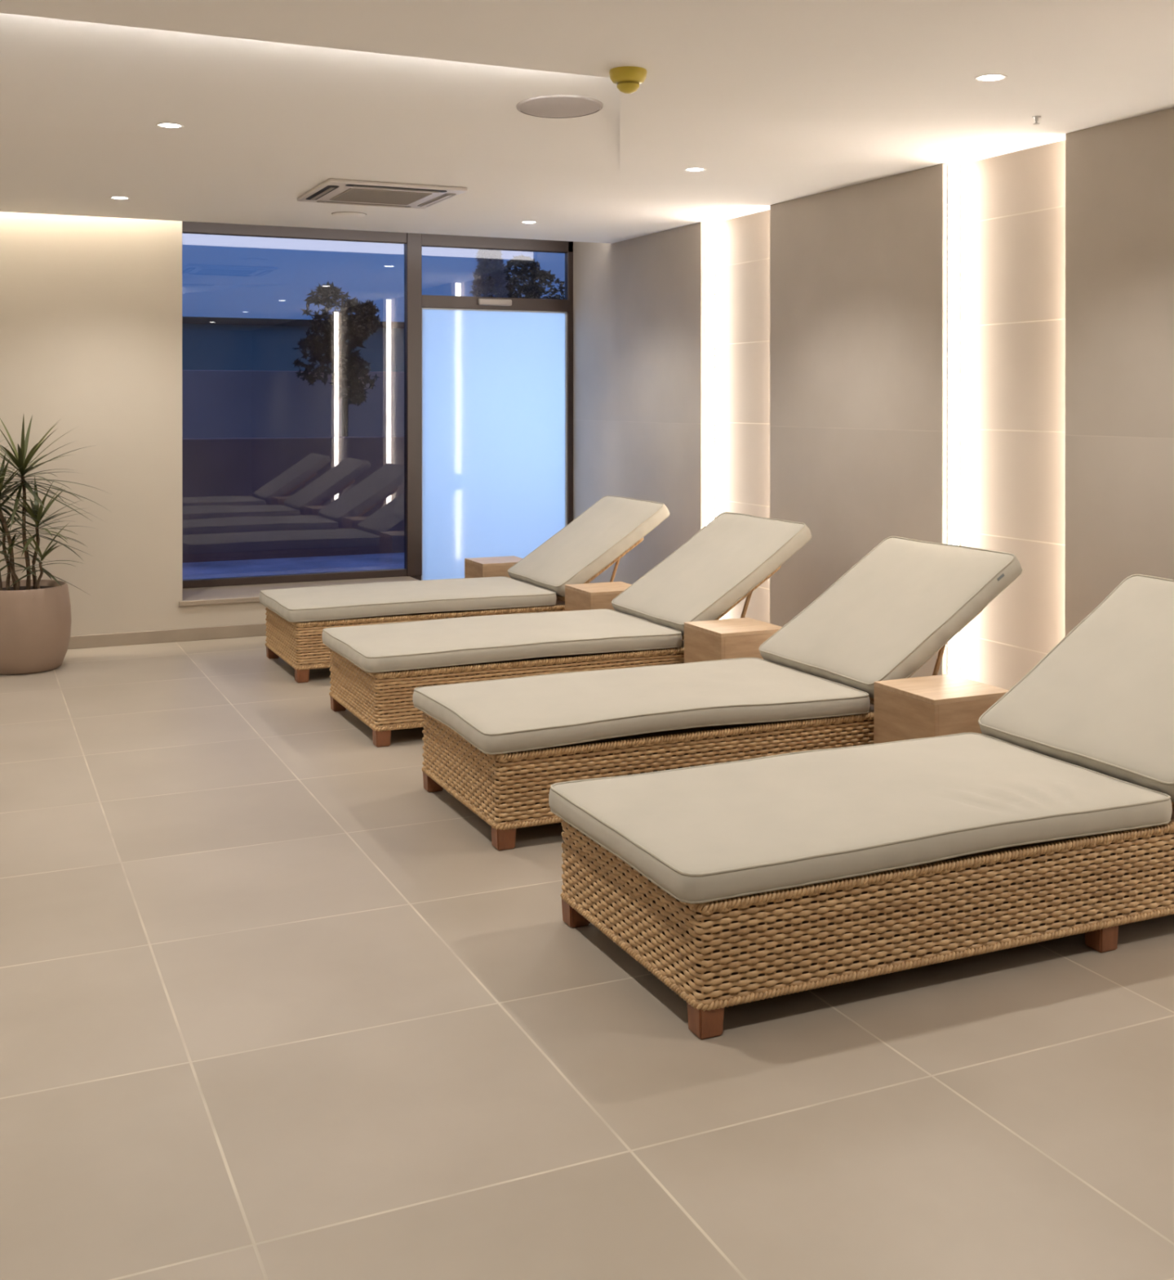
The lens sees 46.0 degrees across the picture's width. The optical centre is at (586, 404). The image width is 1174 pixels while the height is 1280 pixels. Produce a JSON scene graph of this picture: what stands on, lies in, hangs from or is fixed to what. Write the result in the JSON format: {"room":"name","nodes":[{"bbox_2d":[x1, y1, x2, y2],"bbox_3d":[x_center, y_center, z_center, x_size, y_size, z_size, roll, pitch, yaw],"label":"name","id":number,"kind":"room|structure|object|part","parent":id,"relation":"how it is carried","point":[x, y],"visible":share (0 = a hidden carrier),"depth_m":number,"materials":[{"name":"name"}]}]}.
{"room":"spa","nodes":[
{"label":"spa","id":0,"kind":"room"},
{"bbox_2d":[0,211,182,635],"bbox_3d":[-4.655,0.032,8.755,3.946,3.090,0.770,0,0,-24],"label":"wall","id":1,"kind":"structure","parent":0,"point":[91,307],"depth_m":9.01,"materials":[{"name":"beige paint"}]},
{"bbox_2d":[67,623,266,649],"bbox_3d":[-3.689,1.536,8.766,5.712,0.083,0.014,0,0,-24],"label":"baseboard","id":2,"kind":"structure","parent":1,"relation":"attached to","point":[255,629],"depth_m":9.16,"materials":[{"name":"tile"}]},
{"bbox_2d":[182,601,266,628],"bbox_3d":[-2.053,1.456,9.937,1.766,0.236,0.770,0,0,-24],"label":"wall","id":3,"kind":"structure","parent":0,"point":[241,613],"depth_m":9.33,"materials":[{"name":"beige paint"}]},
{"bbox_2d":[178,576,418,606],"bbox_3d":[-2.055,1.322,9.911,1.791,0.032,0.774,0,0,-24],"label":"trim","id":4,"kind":"structure","parent":3,"relation":"on","point":[249,593],"depth_m":9.73,"materials":[{"name":"tile"}]},
{"bbox_2d":[0,635,1173,1279],"bbox_3d":[-0.520,1.631,3.578,7.403,0.080,13.540,0,0,-24],"label":"floor","id":5,"kind":"structure","parent":0,"point":[276,1002],"depth_m":3.36,"materials":[{"name":"tile"}]},
{"bbox_2d":[0,415,106,675],"bbox_3d":[-3.443,0.814,8.230,1.099,1.530,1.009,0,0,-43],"label":"potted plant","id":6,"kind":"object","parent":5,"relation":"on","point":[35,615],"visible":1,"depth_m":8.18,"materials":[{"name":"green plant"}]},
{"bbox_3d":[-3.577,0.775,8.207,0.195,0.699,0.035,0,0,-19],"label":"stem","id":7,"kind":"part","parent":6,"relation":"part of","materials":[{"name":"brown plant"}]},
{"bbox_3d":[-3.478,0.951,8.284,0.052,0.349,0.037,0,0,2],"label":"stem","id":8,"kind":"part","parent":6,"relation":"part of","materials":[{"name":"brown plant"}]},
{"bbox_3d":[-3.453,0.842,8.242,0.127,0.569,0.044,0,0,-24],"label":"stem","id":9,"kind":"part","parent":6,"relation":"part of","materials":[{"name":"brown plant"}]},
{"bbox_3d":[-3.648,0.378,8.183,0.698,0.528,0.742,0,0,5],"label":"crown","id":10,"kind":"part","parent":6,"relation":"part of","materials":[{"name":"green plant"}]},
{"bbox_3d":[-3.397,1.011,8.209,0.028,0.228,0.068,0,0,32],"label":"stem","id":11,"kind":"part","parent":6,"relation":"part of","materials":[{"name":"brown plant"}]},
{"bbox_3d":[-3.418,0.887,8.176,0.496,0.322,0.514,0,0,-24],"label":"crown","id":12,"kind":"part","parent":6,"relation":"part of","materials":[{"name":"green plant"}]},
{"bbox_3d":[-3.482,0.774,8.282,0.509,0.412,0.500,0,0,-24],"label":"crown","id":13,"kind":"part","parent":6,"relation":"part of","materials":[{"name":"green plant"}]},
{"bbox_3d":[-3.361,0.776,8.282,0.053,0.697,0.044,0,0,-24],"label":"stem","id":14,"kind":"part","parent":6,"relation":"part of","materials":[{"name":"brown plant"}]},
{"bbox_3d":[-3.488,0.509,8.221,0.734,0.486,0.764,0,0,-24],"label":"crown","id":15,"kind":"part","parent":6,"relation":"part of","materials":[{"name":"green plant"}]},
{"bbox_3d":[-3.384,1.329,8.285,0.552,0.500,0.552,0,0,-24],"label":"planter","id":16,"kind":"part","parent":6,"relation":"part of","materials":[{"name":"ceramic"}]},
{"bbox_3d":[-3.318,0.931,8.319,0.078,0.389,0.038,0,0,45],"label":"stem","id":17,"kind":"part","parent":6,"relation":"part of","materials":[{"name":"brown plant"}]},
{"bbox_3d":[-3.276,1.035,8.278,0.038,0.184,0.035,0,0,22],"label":"stem","id":18,"kind":"part","parent":6,"relation":"part of","materials":[{"name":"brown plant"}]},
{"bbox_3d":[-3.285,0.942,8.285,0.611,0.461,0.554,0,0,-24],"label":"crown","id":19,"kind":"part","parent":6,"relation":"part of","materials":[{"name":"green plant"}]},
{"bbox_3d":[-3.291,0.680,8.308,0.704,0.489,0.757,0,0,-24],"label":"crown","id":20,"kind":"part","parent":6,"relation":"part of","materials":[{"name":"green plant"}]},
{"bbox_3d":[-3.394,0.388,8.303,1.025,0.678,1.080,0,0,-24],"label":"crown","id":21,"kind":"part","parent":6,"relation":"part of","materials":[{"name":"green plant"}]},
{"bbox_2d":[258,495,669,683],"bbox_3d":[-0.758,1.101,8.723,2.452,0.952,0.922,0,0,-24],"label":"sun lounger","id":22,"kind":"object","parent":5,"relation":"on","point":[296,618],"visible":0.77,"depth_m":8.49,"materials":[{"name":"fabric"}]},
{"bbox_3d":[-1.959,1.536,8.622,0.074,0.084,0.074,0,0,-24],"label":"leg","id":23,"kind":"part","parent":22,"relation":"part of","materials":[{"name":"brown wood"}]},
{"bbox_3d":[-1.626,1.538,7.888,0.074,0.084,0.074,0,0,-24],"label":"leg","id":24,"kind":"part","parent":22,"relation":"part of","materials":[{"name":"brown wood"}]},
{"bbox_2d":[258,577,556,621],"bbox_3d":[-1.114,1.182,8.562,1.671,0.090,0.920,0,0,-24],"label":"seat cushion","id":25,"kind":"object","parent":22,"relation":"on","point":[445,597],"depth_m":8.31,"materials":[{"name":"beige fabric"}]},
{"bbox_2d":[507,496,669,595],"bbox_3d":[-0.004,0.904,9.063,0.915,0.094,0.920,-36,14,-20],"label":"cushion","id":26,"kind":"object","parent":22,"relation":"on","point":[612,526],"depth_m":8.88,"materials":[{"name":"beige fabric"}]},
{"bbox_3d":[-0.053,1.023,9.041,0.676,0.039,0.786,-36,14,-20],"label":"frame","id":27,"kind":"part","parent":22,"relation":"part of","materials":[{"name":"wood"}]},
{"bbox_2d":[464,555,522,577],"bbox_3d":[-0.619,1.331,9.700,0.375,0.488,0.375,0,0,-24],"label":"side table","id":28,"kind":"object","parent":5,"relation":"on","point":[490,566],"visible":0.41,"depth_m":9.55,"materials":[{"name":"brown wood"}]},
{"bbox_3d":[-0.782,1.340,9.626,0.018,0.470,0.375,0,0,-24],"label":"panel","id":29,"kind":"part","parent":28,"relation":"part of","materials":[{"name":"brown wood"}]},
{"bbox_3d":[-0.545,1.340,9.537,0.339,0.470,0.018,0,0,-24],"label":"panel","id":30,"kind":"part","parent":28,"relation":"part of","materials":[{"name":"brown wood"}]},
{"bbox_2d":[321,511,811,746],"bbox_3d":[-0.086,1.104,7.265,2.452,0.953,0.923,0,0,-24],"label":"sun lounger","id":31,"kind":"object","parent":5,"relation":"on","point":[376,669],"visible":0.84,"depth_m":7.00,"materials":[{"name":"fabric"}]},
{"bbox_3d":[-1.288,1.539,7.164,0.074,0.084,0.074,0,0,-24],"label":"leg","id":32,"kind":"part","parent":31,"relation":"part of","materials":[{"name":"brown wood"}]},
{"bbox_3d":[-0.955,1.541,6.430,0.074,0.084,0.074,0,0,-24],"label":"leg","id":33,"kind":"part","parent":31,"relation":"part of","materials":[{"name":"brown wood"}]},
{"bbox_2d":[321,608,682,671],"bbox_3d":[-0.443,1.184,7.104,1.669,0.092,0.919,0,0,-24],"label":"seat cushion","id":34,"kind":"object","parent":31,"relation":"on","point":[518,639],"depth_m":6.87,"materials":[{"name":"beige fabric"}]},
{"bbox_2d":[612,512,811,634],"bbox_3d":[0.668,0.908,7.606,0.916,0.094,0.921,-36,14,-20],"label":"cushion","id":35,"kind":"object","parent":31,"relation":"on","point":[734,553],"depth_m":7.45,"materials":[{"name":"beige fabric"}]},
{"bbox_3d":[0.619,1.027,7.584,0.676,0.039,0.786,-36,14,-20],"label":"frame","id":36,"kind":"part","parent":31,"relation":"part of","materials":[{"name":"wood"}]},
{"bbox_2d":[564,581,631,611],"bbox_3d":[0.114,1.335,8.287,0.375,0.488,0.375,0,0,-24],"label":"side table","id":37,"kind":"object","parent":5,"relation":"on","point":[593,596],"visible":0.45,"depth_m":8.18,"materials":[{"name":"brown wood"}]},
{"bbox_3d":[-0.048,1.344,8.213,0.018,0.470,0.375,0,0,-24],"label":"panel","id":38,"kind":"part","parent":37,"relation":"part of","materials":[{"name":"brown wood"}]},
{"bbox_3d":[0.188,1.344,8.124,0.339,0.470,0.018,0,0,-24],"label":"panel","id":39,"kind":"part","parent":37,"relation":"part of","materials":[{"name":"brown wood"}]},
{"bbox_2d":[412,536,1022,850],"bbox_3d":[0.569,1.109,5.793,2.450,0.953,0.921,0,0,-24],"label":"sun lounger","id":40,"kind":"object","parent":5,"relation":"on","point":[498,747],"visible":0.84,"depth_m":5.50,"materials":[{"name":"fabric"}]},
{"bbox_3d":[-0.632,1.543,5.693,0.074,0.084,0.074,0,0,-24],"label":"leg","id":41,"kind":"part","parent":40,"relation":"part of","materials":[{"name":"brown wood"}]},
{"bbox_3d":[-0.300,1.545,4.959,0.074,0.084,0.074,0,0,-24],"label":"leg","id":42,"kind":"part","parent":40,"relation":"part of","materials":[{"name":"brown wood"}]},
{"bbox_2d":[412,657,870,752],"bbox_3d":[0.214,1.186,5.633,1.669,0.102,0.920,0,0,-24],"label":"seat cushion","id":43,"kind":"object","parent":40,"relation":"on","point":[568,712],"depth_m":5.40,"materials":[{"name":"beige fabric"}]},
{"bbox_2d":[760,537,1021,697],"bbox_3d":[1.323,0.912,6.135,0.913,0.094,0.919,-36,14,-20],"label":"cushion","id":44,"kind":"object","parent":40,"relation":"on","point":[884,618],"depth_m":6.00,"materials":[{"name":"beige fabric"}]},
{"bbox_3d":[1.274,1.031,6.113,0.676,0.039,0.786,-36,14,-20],"label":"frame","id":45,"kind":"part","parent":40,"relation":"part of","materials":[{"name":"wood"}]},
{"bbox_2d":[684,617,782,662],"bbox_3d":[0.736,1.338,6.866,0.375,0.488,0.375,0,0,-24],"label":"side table","id":46,"kind":"object","parent":5,"relation":"on","point":[737,637],"visible":0.4,"depth_m":6.74,"materials":[{"name":"brown wood"}]},
{"bbox_3d":[0.573,1.347,6.793,0.018,0.470,0.375,0,0,-24],"label":"panel","id":47,"kind":"part","parent":46,"relation":"part of","materials":[{"name":"brown wood"}]},
{"bbox_3d":[0.810,1.348,6.704,0.339,0.470,0.018,0,0,-24],"label":"panel","id":48,"kind":"part","parent":46,"relation":"part of","materials":[{"name":"brown wood"}]},
{"bbox_2d":[548,573,1173,1039],"bbox_3d":[1.169,1.112,4.336,2.451,0.953,0.922,0,0,-24],"label":"sun lounger","id":49,"kind":"object","parent":5,"relation":"on","point":[735,882],"visible":1,"depth_m":3.94,"materials":[{"name":"wicker"}]},
{"bbox_3d":[-0.032,1.547,4.236,0.074,0.084,0.074,0,0,-24],"label":"leg","id":50,"kind":"part","parent":49,"relation":"part of","materials":[{"name":"brown wood"}]},
{"bbox_3d":[0.300,1.549,3.502,0.074,0.084,0.074,0,0,-24],"label":"leg","id":51,"kind":"part","parent":49,"relation":"part of","materials":[{"name":"brown wood"}]},
{"bbox_2d":[548,733,1172,901],"bbox_3d":[0.813,1.189,4.175,1.670,0.098,0.921,0,0,-24],"label":"seat cushion","id":52,"kind":"object","parent":49,"relation":"on","point":[768,827],"depth_m":3.97,"materials":[{"name":"beige fabric"}]},
{"bbox_2d":[979,575,1173,800],"bbox_3d":[1.923,0.915,4.678,0.914,0.094,0.919,-36,14,-20],"label":"cushion","id":53,"kind":"object","parent":49,"relation":"on","point":[1100,701],"depth_m":4.71,"materials":[{"name":"beige fabric"}]},
{"bbox_3d":[1.505,1.548,4.048,0.074,0.084,0.074,0,0,-24],"label":"leg","id":54,"kind":"part","parent":49,"relation":"part of","materials":[{"name":"brown wood"}]},
{"bbox_2d":[874,674,1008,743],"bbox_3d":[1.387,1.342,5.394,0.375,0.488,0.375,0,0,-24],"label":"side table","id":55,"kind":"object","parent":5,"relation":"on","point":[944,704],"visible":0.43,"depth_m":5.28,"materials":[{"name":"brown wood"}]},
{"bbox_3d":[1.224,1.351,5.320,0.018,0.470,0.375,0,0,-24],"label":"panel","id":56,"kind":"part","parent":55,"relation":"part of","materials":[{"name":"brown wood"}]},
{"bbox_3d":[1.460,1.351,5.231,0.339,0.470,0.018,0,0,-24],"label":"panel","id":57,"kind":"part","parent":55,"relation":"part of","materials":[{"name":"brown wood"}]},
{"bbox_2d":[0,0,1173,243],"bbox_3d":[-0.336,-1.349,3.261,7.283,0.300,12.625,0,0,-24],"label":"ceiling","id":58,"kind":"structure","parent":0,"point":[778,101],"depth_m":5.52,"materials":[{"name":"white paint"}]},
{"bbox_2d":[109,196,129,199],"bbox_3d":[-2.734,-1.224,8.090,0.116,0.034,0.116,0,0,-24],"label":"recessed light","id":59,"kind":"object","parent":58,"relation":"in","point":[113,197],"visible":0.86,"depth_m":8.08,"materials":[{"name":"white plastic"}]},
{"bbox_2d":[155,123,183,128],"bbox_3d":[-1.811,-1.226,6.005,0.116,0.034,0.116,0,0,-24],"label":"recessed light","id":60,"kind":"object","parent":58,"relation":"in","point":[166,125],"visible":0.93,"depth_m":5.99,"materials":[{"name":"white plastic"}]},
{"bbox_2d":[331,211,366,218],"bbox_3d":[-1.512,-1.204,8.786,0.224,0.018,0.224,0,0,-24],"label":"ceiling speaker","id":61,"kind":"object","parent":58,"relation":"attached to","point":[350,215],"visible":1,"depth_m":8.73,"materials":[{"name":"white paint"}]},
{"bbox_2d":[297,178,466,208],"bbox_3d":[-1.180,-1.195,7.883,0.780,0.030,0.780,0,0,-24],"label":"air conditioner","id":62,"kind":"object","parent":58,"relation":"attached to","point":[331,191],"visible":1,"depth_m":7.76,"materials":[{"name":"grey plastic"}]},
{"bbox_2d":[329,187,431,204],"bbox_3d":[-1.180,-1.185,7.883,0.470,0.008,0.470,0,0,-24],"label":"grille","id":63,"kind":"object","parent":62,"relation":"attached to","point":[346,194],"depth_m":7.84,"materials":[{"name":"grey"}]},
{"bbox_2d":[520,221,537,223],"bbox_3d":[-0.386,-1.227,9.187,0.116,0.034,0.116,0,0,-24],"label":"recessed light","id":64,"kind":"object","parent":58,"relation":"in","point":[522,222],"visible":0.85,"depth_m":9.17,"materials":[{"name":"white plastic"}]},
{"bbox_2d":[515,94,603,118],"bbox_3d":[-0.114,-1.246,5.786,0.364,0.023,0.363,0,0,-16],"label":"ceiling speaker","id":65,"kind":"object","parent":58,"relation":"attached to","point":[556,106],"visible":1,"depth_m":5.76,"materials":[{"name":"white plastic"}]},
{"bbox_2d":[608,66,646,93],"bbox_3d":[0.148,-1.162,4.977,0.136,0.081,0.136,0,0,-24],"label":"smoke detector","id":66,"kind":"object","parent":58,"relation":"attached to","point":[628,79],"visible":1,"depth_m":4.94,"materials":[{"name":"yellow plastic"}]},
{"bbox_2d":[684,167,706,172],"bbox_3d":[0.555,-1.222,7.099,0.116,0.034,0.116,0,0,-24],"label":"recessed light","id":67,"kind":"object","parent":58,"relation":"in","point":[694,169],"visible":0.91,"depth_m":7.09,"materials":[{"name":"white"}]},
{"bbox_2d":[974,74,1007,81],"bbox_3d":[1.485,-1.216,5.083,0.116,0.034,0.116,0,0,-24],"label":"recessed light","id":68,"kind":"object","parent":58,"relation":"in","point":[993,77],"visible":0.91,"depth_m":5.07,"materials":[{"name":"white plastic"}]},
{"bbox_2d":[1031,115,1040,124],"bbox_3d":[1.878,-1.189,5.777,0.036,0.032,0.036,0,0,-24],"label":"sprinkler head","id":69,"kind":"object","parent":58,"relation":"attached to","point":[1036,117],"visible":1,"depth_m":5.77},
{"bbox_2d":[573,107,1173,678],"bbox_3d":[1.373,0.034,7.945,0.107,3.090,7.140,0,0,-24],"label":"wall","id":70,"kind":"structure","parent":0,"point":[858,273],"depth_m":7.44,"materials":[{"name":"paint"}]},
{"bbox_2d":[704,222,714,526],"bbox_3d":[0.815,0.178,9.200,0.065,2.772,0.012,0,0,-24],"label":"led strip","id":71,"kind":"object","parent":70,"relation":"attached to","point":[708,228],"visible":0.64,"depth_m":9.19,"materials":[{"name":"white plastic"}]},
{"bbox_2d":[946,164,959,675],"bbox_3d":[1.838,0.184,6.941,0.065,2.772,0.012,0,0,-24],"label":"led strip","id":72,"kind":"object","parent":70,"relation":"attached to","point":[953,171],"visible":0.64,"depth_m":6.93,"materials":[{"name":"white plastic"}]},
{"bbox_2d":[714,140,1065,689],"bbox_3d":[2.788,0.067,5.073,0.100,3.140,13.540,0,0,-24],"label":"wall","id":73,"kind":"structure","parent":0,"point":[1012,205],"depth_m":6.73,"materials":[{"name":"stone"}]},
{"bbox_3d":[-1.564,-1.452,10.502,3.130,0.130,0.130,0,0,-24],"label":"wall","id":74,"kind":"structure","parent":0,"visible":0},
{"bbox_2d":[182,221,422,588],"bbox_3d":[-2.125,-0.041,10.207,1.862,2.692,0.082,0,0,-24],"label":"window","id":75,"kind":"structure","parent":74,"relation":"in","point":[412,242],"depth_m":10.51,"materials":[{"name":"brown"}]},
{"bbox_2d":[410,233,573,580],"bbox_3d":[-0.745,0.092,10.814,1.384,2.960,0.115,0,0,-24],"label":"door","id":76,"kind":"structure","parent":74,"relation":"in","point":[497,372],"depth_m":10.84,"materials":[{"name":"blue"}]},
{"bbox_3d":[-0.723,0.402,10.850,1.202,2.280,0.008,0,0,-24],"label":"frosted pane","id":77,"kind":"part","parent":76,"relation":"part of","materials":[{"name":"blue glass"}]},
{"label":"outside","id":78,"kind":"structure","parent":0,"visible":0},
{"bbox_2d":[182,552,404,579],"bbox_3d":[-5.405,1.576,36.166,70.000,0.100,49.660,0,0,-24],"label":"ground","id":79,"kind":"structure","parent":78,"point":[254,567],"depth_m":13.59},
{"bbox_2d":[182,435,404,562],"bbox_3d":[0.413,0.973,16.053,30.000,1.270,0.300,0,0,-24],"label":"wall","id":80,"kind":"structure","parent":79,"relation":"on","point":[243,498],"depth_m":14.31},
{"bbox_2d":[182,369,404,438],"bbox_3d":[2.031,0.586,19.750,40.000,2.025,0.300,0,0,-24],"label":"wall","id":81,"kind":"structure","parent":79,"relation":"on","point":[216,404],"depth_m":16.96,"materials":[{"name":"grey paint"}]},
{"bbox_2d":[182,316,404,372],"bbox_3d":[-10.768,0.116,22.557,23.200,2.950,6.220,0,0,-24],"label":"building","id":82,"kind":"structure","parent":79,"relation":"on","point":[220,344],"depth_m":21.80,"materials":[{"name":"blue stone"}]},
{"bbox_2d":[291,280,382,436],"bbox_3d":[-2.940,0.080,16.351,1.131,3.056,0.930,0,0,-24],"label":"leafy tree","id":83,"kind":"object","parent":79,"relation":"on","point":[335,328],"visible":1,"depth_m":16.17,"materials":[{"name":"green plant"}]},
{"bbox_2d":[467,248,510,297],"bbox_3d":[-1.382,-0.760,19.788,1.315,4.719,1.399,0,0,-24],"label":"conifer tree","id":84,"kind":"object","parent":79,"relation":"on","point":[495,283],"visible":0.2,"depth_m":19.66,"materials":[{"name":"grey plant"}]},
{"bbox_2d":[499,254,564,299],"bbox_3d":[-0.432,-0.571,22.147,2.044,4.329,2.286,0,0,-5],"label":"broad tree","id":85,"kind":"object","parent":79,"relation":"on","point":[531,290],"visible":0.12,"depth_m":21.68,"materials":[{"name":"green plant"}]}
]}

